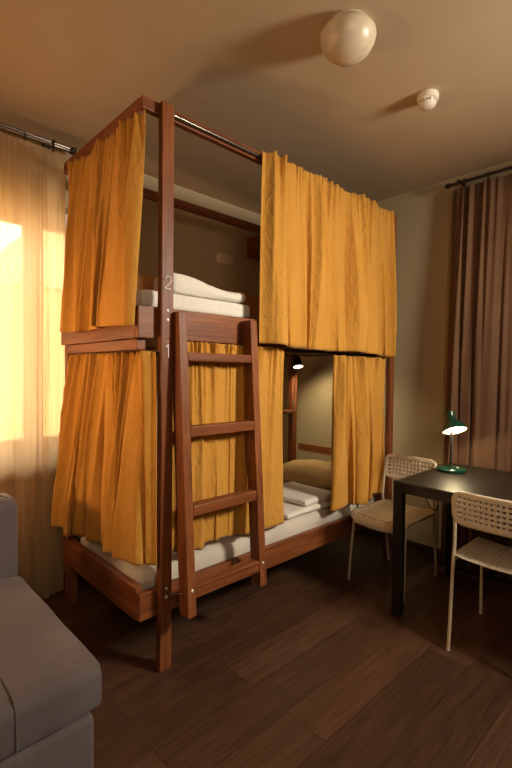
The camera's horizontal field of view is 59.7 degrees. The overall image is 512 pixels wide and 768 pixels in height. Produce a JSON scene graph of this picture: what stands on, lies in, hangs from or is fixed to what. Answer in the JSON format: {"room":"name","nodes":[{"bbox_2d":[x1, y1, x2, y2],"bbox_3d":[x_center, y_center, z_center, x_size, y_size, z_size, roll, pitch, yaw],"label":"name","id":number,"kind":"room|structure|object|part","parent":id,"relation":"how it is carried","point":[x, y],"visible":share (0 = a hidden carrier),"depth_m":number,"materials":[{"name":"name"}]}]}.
{"room":"dormitory","nodes":[
{"label":"dormitory","id":0,"kind":"room"},
{"bbox_2d":[0,129,288,571],"bbox_3d":[-1.725,-0.110,2.463,5.700,2.720,0.250,-1,2,-44],"label":"wall","id":1,"kind":"structure","parent":0,"point":[198,239],"depth_m":3.50,"materials":[{"name":"paint"}]},
{"bbox_2d":[0,122,76,154],"bbox_3d":[-1.921,-1.372,1.923,2.296,0.115,0.194,-1,2,-44],"label":"curtain rod","id":2,"kind":"object","parent":1,"relation":"attached to","point":[44,141],"visible":0.93,"depth_m":2.52,"materials":[{"name":"metal"}]},
{"bbox_2d":[0,131,65,598],"bbox_3d":[-1.899,-0.036,1.889,2.155,2.579,0.071,-1,2,-44],"label":"sheer curtain","id":3,"kind":"object","parent":2,"relation":"hanging from","point":[32,176],"visible":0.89,"depth_m":2.50,"materials":[{"name":"sheer cream fabric"}]},
{"bbox_2d":[217,252,231,264],"bbox_3d":[-0.254,-1.023,3.648,0.158,0.080,0.014,-1,2,-44],"label":"wall socket","id":4,"kind":"object","parent":1,"relation":"attached to","point":[221,258],"visible":1,"depth_m":3.64,"materials":[{"name":"white plastic"}]},
{"bbox_2d":[247,235,259,259],"bbox_3d":[0.054,-1.167,3.843,0.230,0.160,0.149,-1,2,-44],"label":"wall shelf","id":5,"kind":"object","parent":1,"relation":"attached to","point":[253,243],"visible":0.57,"depth_m":3.76,"materials":[{"name":"red wood"}]},
{"bbox_2d":[0,0,511,214],"bbox_3d":[-0.038,-1.458,0.672,5.700,0.100,5.100,-1,2,-44],"label":"ceiling","id":6,"kind":"structure","parent":0,"point":[256,73],"depth_m":2.14,"materials":[{"name":"paint"}]},
{"bbox_2d":[320,9,376,66],"bbox_3d":[0.368,-1.366,1.787,0.222,0.129,0.222,-1,2,-44],"label":"ceiling light","id":7,"kind":"object","parent":6,"relation":"attached to","point":[349,36],"visible":1,"depth_m":1.72,"materials":[{"name":"white glass"}]},
{"bbox_2d":[417,88,438,110],"bbox_3d":[0.854,-1.404,2.216,0.104,0.066,0.104,-1,2,-44],"label":"smoke detector","id":8,"kind":"object","parent":6,"relation":"attached to","point":[427,99],"visible":1,"depth_m":2.19,"materials":[{"name":"white plastic"}]},
{"bbox_2d":[42,532,511,767],"bbox_3d":[-0.068,1.351,0.743,5.700,0.080,5.100,-1,2,-44],"label":"floor","id":9,"kind":"structure","parent":0,"point":[312,666],"depth_m":1.98,"materials":[{"name":"brown wood"}]},
{"bbox_2d":[0,493,101,767],"bbox_3d":[-1.584,0.900,1.026,2.104,0.775,1.096,-1,2,-44],"label":"sofa","id":10,"kind":"object","parent":9,"relation":"on","point":[50,682],"visible":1,"depth_m":1.32,"materials":[{"name":"grey fabric"}]},
{"bbox_3d":[-1.877,0.740,1.330,2.102,0.473,0.207,-1,2,-44],"label":"backrest","id":11,"kind":"part","parent":10,"relation":"part of","materials":[{"name":"grey fabric"}]},
{"bbox_2d":[0,576,101,760],"bbox_3d":[-1.508,0.918,0.943,2.100,0.149,0.864,-1,2,-44],"label":"seat cushion","id":12,"kind":"object","parent":10,"relation":"on","point":[50,682],"depth_m":1.32,"materials":[{"name":"grey fabric"}]},
{"bbox_2d":[61,95,396,672],"bbox_3d":[-0.043,0.007,2.915,2.067,2.498,0.926,-1,2,-44],"label":"bunk bed","id":13,"kind":"object","parent":9,"relation":"on","point":[153,328],"visible":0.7,"depth_m":2.09,"materials":[{"name":"red wood"}]},
{"bbox_3d":[-1.054,0.518,2.543,0.055,1.473,0.050,-1,2,-44],"label":"post","id":14,"kind":"part","parent":13,"relation":"part of","materials":[{"name":"red wood"}]},
{"bbox_2d":[60,110,144,331],"bbox_3d":[-0.773,-0.702,2.126,0.116,0.896,0.802,-1,2,-44],"label":"curtain","id":15,"kind":"object","parent":13,"relation":"hanging from","point":[102,232],"visible":1,"depth_m":2.05,"materials":[{"name":"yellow fabric"}]},
{"bbox_3d":[-0.781,-1.202,2.220,0.033,0.061,0.847,-1,2,-44],"label":"rail","id":16,"kind":"part","parent":13,"relation":"part of","materials":[{"name":"red wood"}]},
{"bbox_2d":[51,350,156,565],"bbox_3d":[-0.801,0.320,2.213,0.968,0.949,0.125,2,2,43],"label":"curtain","id":17,"kind":"object","parent":13,"relation":"hanging from","point":[104,492],"visible":1,"depth_m":2.07,"materials":[{"name":"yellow fabric"}]},
{"bbox_3d":[-0.401,0.031,1.967,0.061,2.490,0.034,-1,2,-44],"label":"post","id":18,"kind":"part","parent":13,"relation":"part of","materials":[{"name":"red wood"}]},
{"bbox_3d":[0.250,-1.203,2.593,2.040,0.050,0.033,-1,2,-44],"label":"rail","id":19,"kind":"part","parent":13,"relation":"part of","materials":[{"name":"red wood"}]},
{"bbox_3d":[-0.319,-1.212,3.192,1.938,0.055,0.033,-1,2,-44],"label":"rail","id":20,"kind":"part","parent":13,"relation":"part of","materials":[{"name":"red wood"}]},
{"bbox_2d":[164,311,266,618],"bbox_3d":[-0.183,0.342,2.098,0.516,1.322,0.168,-1,2,-44],"label":"ladder","id":21,"kind":"object","parent":13,"relation":"attached to","point":[190,588],"visible":0.93,"depth_m":2.02,"materials":[{"name":"red wood"}]},
{"bbox_3d":[-0.321,0.344,1.962,0.046,1.322,0.161,-1,2,-44],"label":"rail","id":22,"kind":"part","parent":21,"relation":"part of","materials":[{"name":"red wood"}]},
{"bbox_3d":[-0.010,0.340,2.258,0.044,1.322,0.161,-1,2,-44],"label":"rail","id":23,"kind":"part","parent":21,"relation":"part of","materials":[{"name":"red wood"}]},
{"bbox_3d":[0.301,-1.195,2.603,1.854,0.018,0.018,-1,2,-44],"label":"curtain rod","id":24,"kind":"part","parent":13,"relation":"part of","materials":[{"name":"silver metal"}]},
{"bbox_2d":[80,481,374,590],"bbox_3d":[-0.047,0.886,2.923,1.967,0.166,0.740,-1,2,-44],"label":"mattress","id":25,"kind":"object","parent":13,"relation":"on","point":[225,548],"visible":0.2,"depth_m":2.35,"materials":[{"name":"white fabric"}]},
{"bbox_2d":[283,459,330,490],"bbox_3d":[0.479,0.694,3.423,0.440,0.201,0.700,-1,2,-44],"label":"pillow","id":26,"kind":"object","parent":25,"relation":"on","point":[311,472],"visible":0.55,"depth_m":3.29,"materials":[{"name":"beige fabric"}]},
{"bbox_2d":[284,499,330,518],"bbox_3d":[0.246,0.784,3.002,0.585,0.032,0.437,-1,2,-44],"label":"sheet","id":27,"kind":"object","parent":25,"relation":"on","point":[291,510],"visible":0.16,"depth_m":2.80,"materials":[{"name":"white fabric"}]},
{"bbox_2d":[283,482,330,505],"bbox_3d":[0.284,0.743,3.049,0.347,0.042,0.422,-1,2,-44],"label":"folded towel","id":28,"kind":"object","parent":27,"relation":"on","point":[293,492],"visible":0.71,"depth_m":2.96,"materials":[{"name":"white fabric"}]},
{"bbox_2d":[172,341,284,552],"bbox_3d":[-0.099,0.301,2.267,0.776,1.003,0.070,-1,2,-44],"label":"curtain","id":29,"kind":"object","parent":13,"relation":"hanging from","point":[216,389],"visible":0.66,"depth_m":2.25,"materials":[{"name":"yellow fabric"}]},
{"bbox_2d":[283,410,296,413],"bbox_3d":[0.227,0.230,3.666,0.219,0.020,0.104,-1,2,-44],"label":"shelf","id":30,"kind":"object","parent":13,"relation":"attached to","point":[284,411],"depth_m":3.66,"materials":[{"name":"red wood"}]},
{"bbox_3d":[0.275,-0.193,2.651,1.863,0.024,0.024,-1,2,-44],"label":"curtain rod","id":31,"kind":"part","parent":13,"relation":"part of","materials":[{"name":"metal"}]},
{"bbox_3d":[0.312,-0.007,3.781,0.065,2.490,0.044,-1,2,-44],"label":"post","id":32,"kind":"part","parent":13,"relation":"part of","materials":[{"name":"red wood"}]},
{"bbox_2d":[291,357,303,437],"bbox_3d":[0.321,0.108,3.678,0.098,0.665,0.173,0,2,-18],"label":"reading lamp","id":33,"kind":"object","parent":13,"relation":"attached to","point":[296,361],"visible":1,"depth_m":3.64,"materials":[{"name":"metal"}]},
{"bbox_3d":[0.341,-0.172,3.633,0.084,0.101,0.094,-1,2,-44],"label":"lamp shade","id":34,"kind":"part","parent":33,"relation":"part of","materials":[{"name":"metal"}]},
{"bbox_3d":[0.647,0.551,3.600,0.030,0.060,0.787,-1,2,-44],"label":"head rail","id":35,"kind":"part","parent":13,"relation":"part of","materials":[{"name":"red wood"}]},
{"bbox_2d":[259,151,396,357],"bbox_3d":[0.533,-0.699,2.743,1.313,1.032,0.120,-1,2,-44],"label":"curtain","id":36,"kind":"object","parent":13,"relation":"hanging from","point":[328,256],"visible":1,"depth_m":2.59,"materials":[{"name":"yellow fabric"}]},
{"bbox_2d":[330,355,385,510],"bbox_3d":[0.731,0.305,2.991,0.655,0.981,0.144,-1,2,-44],"label":"curtain","id":37,"kind":"object","parent":13,"relation":"hanging from","point":[357,462],"visible":1,"depth_m":2.91,"materials":[{"name":"yellow fabric"}]},
{"bbox_3d":[0.987,0.012,3.289,0.060,2.490,0.034,-1,2,-44],"label":"post","id":38,"kind":"part","parent":13,"relation":"part of","materials":[{"name":"red wood"}]},
{"bbox_3d":[-0.036,-0.309,2.891,1.972,0.106,0.740,-1,2,-44],"label":"mattress","id":39,"kind":"object","parent":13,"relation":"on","visible":0},
{"bbox_2d":[136,289,249,317],"bbox_3d":[-0.475,-0.399,2.428,0.670,0.084,0.612,-1,2,-44],"label":"folded blanket","id":40,"kind":"object","parent":39,"relation":"on","point":[144,297],"visible":0.25,"depth_m":2.19,"materials":[{"name":"white fabric"}]},
{"bbox_2d":[154,273,245,303],"bbox_3d":[-0.283,-0.487,2.331,0.486,0.099,0.195,-1,2,-44],"label":"pillow","id":41,"kind":"object","parent":40,"relation":"on","point":[182,284],"visible":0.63,"depth_m":2.21,"materials":[{"name":"white fabric"}]},
{"bbox_2d":[347,454,436,601],"bbox_3d":[0.904,0.880,2.902,0.484,0.775,0.397,-1,2,-44],"label":"chair","id":42,"kind":"object","parent":9,"relation":"on","point":[381,510],"visible":0.78,"depth_m":2.91,"materials":[{"name":"beige metal"}]},
{"bbox_3d":[0.749,1.046,3.011,0.406,0.434,0.033,-1,2,-44],"label":"leg","id":43,"kind":"part","parent":42,"relation":"part of","materials":[{"name":"beige metal"}]},
{"bbox_3d":[0.926,0.884,3.163,0.093,0.754,0.025,0,2,-34],"label":"leg","id":44,"kind":"part","parent":42,"relation":"part of","materials":[{"name":"beige metal"}]},
{"bbox_3d":[0.885,0.856,2.883,0.422,0.079,0.391,-1,2,-44],"label":"seat","id":45,"kind":"part","parent":42,"relation":"part of","materials":[{"name":"beige plastic"}]},
{"bbox_3d":[1.048,0.576,3.029,0.042,0.169,0.375,-1,2,-44],"label":"backrest","id":46,"kind":"part","parent":42,"relation":"part of","materials":[{"name":"beige plastic"}]},
{"bbox_3d":[1.000,1.055,2.748,0.406,0.434,0.033,-1,2,-44],"label":"leg","id":47,"kind":"part","parent":42,"relation":"part of","materials":[{"name":"beige metal"}]},
{"bbox_3d":[1.166,0.893,2.911,0.025,0.754,0.093,2,2,37],"label":"leg","id":48,"kind":"part","parent":42,"relation":"part of","materials":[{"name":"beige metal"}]},
{"bbox_2d":[391,463,511,615],"bbox_3d":[1.456,0.917,2.280,0.750,0.742,1.247,-1,2,-44],"label":"table","id":49,"kind":"object","parent":9,"relation":"on","point":[433,484],"visible":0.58,"depth_m":2.45,"materials":[{"name":"black laminate"}]},
{"bbox_3d":[0.790,0.915,2.473,0.050,0.721,0.050,-1,2,-44],"label":"leg","id":50,"kind":"part","parent":49,"relation":"part of","materials":[{"name":"black laminate"}]},
{"bbox_2d":[425,411,466,551],"bbox_3d":[1.236,0.677,2.848,0.228,1.029,0.421,2,2,34],"label":"desk lamp","id":51,"kind":"object","parent":49,"relation":"on","point":[452,426],"visible":0.91,"depth_m":2.73,"materials":[{"name":"green metal"}]},
{"bbox_3d":[1.198,0.376,2.739,0.015,0.265,0.022,1,1,13],"label":"stem","id":52,"kind":"part","parent":51,"relation":"part of","materials":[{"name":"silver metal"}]},
{"bbox_3d":[1.211,0.241,2.722,0.141,0.154,0.139,-1,2,-44],"label":"lamp shade","id":53,"kind":"part","parent":51,"relation":"part of","materials":[{"name":"green metal"}]},
{"bbox_3d":[1.297,0.909,2.955,0.050,0.721,0.050,-1,2,-44],"label":"leg","id":54,"kind":"part","parent":49,"relation":"part of","materials":[{"name":"black laminate"}]},
{"bbox_2d":[446,491,511,650],"bbox_3d":[1.220,0.902,2.181,0.484,0.775,0.397,-1,2,-44],"label":"chair","id":55,"kind":"object","parent":9,"relation":"on","point":[480,551],"visible":1,"depth_m":2.14,"materials":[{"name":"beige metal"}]},
{"bbox_3d":[0.958,0.909,2.173,0.025,0.754,0.093,2,2,37],"label":"leg","id":56,"kind":"part","parent":55,"relation":"part of","materials":[{"name":"beige metal"}]},
{"bbox_3d":[1.121,1.067,2.344,0.406,0.434,0.033,-1,2,-44],"label":"leg","id":57,"kind":"part","parent":55,"relation":"part of","materials":[{"name":"beige metal"}]},
{"bbox_3d":[1.082,0.601,2.039,0.042,0.169,0.375,-1,2,-44],"label":"backrest","id":58,"kind":"part","parent":55,"relation":"part of","materials":[{"name":"beige plastic"}]},
{"bbox_3d":[1.239,0.877,2.199,0.422,0.079,0.391,-1,2,-44],"label":"seat","id":59,"kind":"part","parent":55,"relation":"part of","materials":[{"name":"beige plastic"}]},
{"bbox_2d":[296,160,511,548],"bbox_3d":[2.061,-0.073,2.547,0.100,2.720,4.850,-1,2,-44],"label":"wall","id":60,"kind":"structure","parent":0,"point":[422,241],"depth_m":3.36,"materials":[{"name":"paint"}]},
{"bbox_2d":[357,527,440,557],"bbox_3d":[1.972,1.256,2.578,0.014,0.060,4.750,-1,2,-44],"label":"baseboard","id":61,"kind":"structure","parent":60,"relation":"attached to","point":[410,544],"depth_m":3.40,"materials":[{"name":"wood"}]},
{"bbox_2d":[445,195,452,407],"bbox_3d":[1.375,-0.066,3.186,0.015,2.540,0.030,-1,2,-44],"label":"trim","id":62,"kind":"structure","parent":60,"relation":"attached to","point":[451,196],"depth_m":3.16,"materials":[{"name":"paint"}]},
{"bbox_2d":[445,166,511,188],"bbox_3d":[2.022,-1.349,2.412,0.118,0.102,1.973,-1,2,-44],"label":"curtain rod","id":63,"kind":"object","parent":60,"relation":"attached to","point":[463,182],"visible":0.92,"depth_m":2.94,"materials":[{"name":"metal"}]},
{"bbox_2d":[440,174,511,581],"bbox_3d":[1.945,-0.019,2.446,0.093,2.586,1.860,-1,2,-44],"label":"drape","id":64,"kind":"object","parent":63,"relation":"hanging from","point":[479,353],"visible":0.78,"depth_m":2.92,"materials":[{"name":"brown fabric"}]}
]}

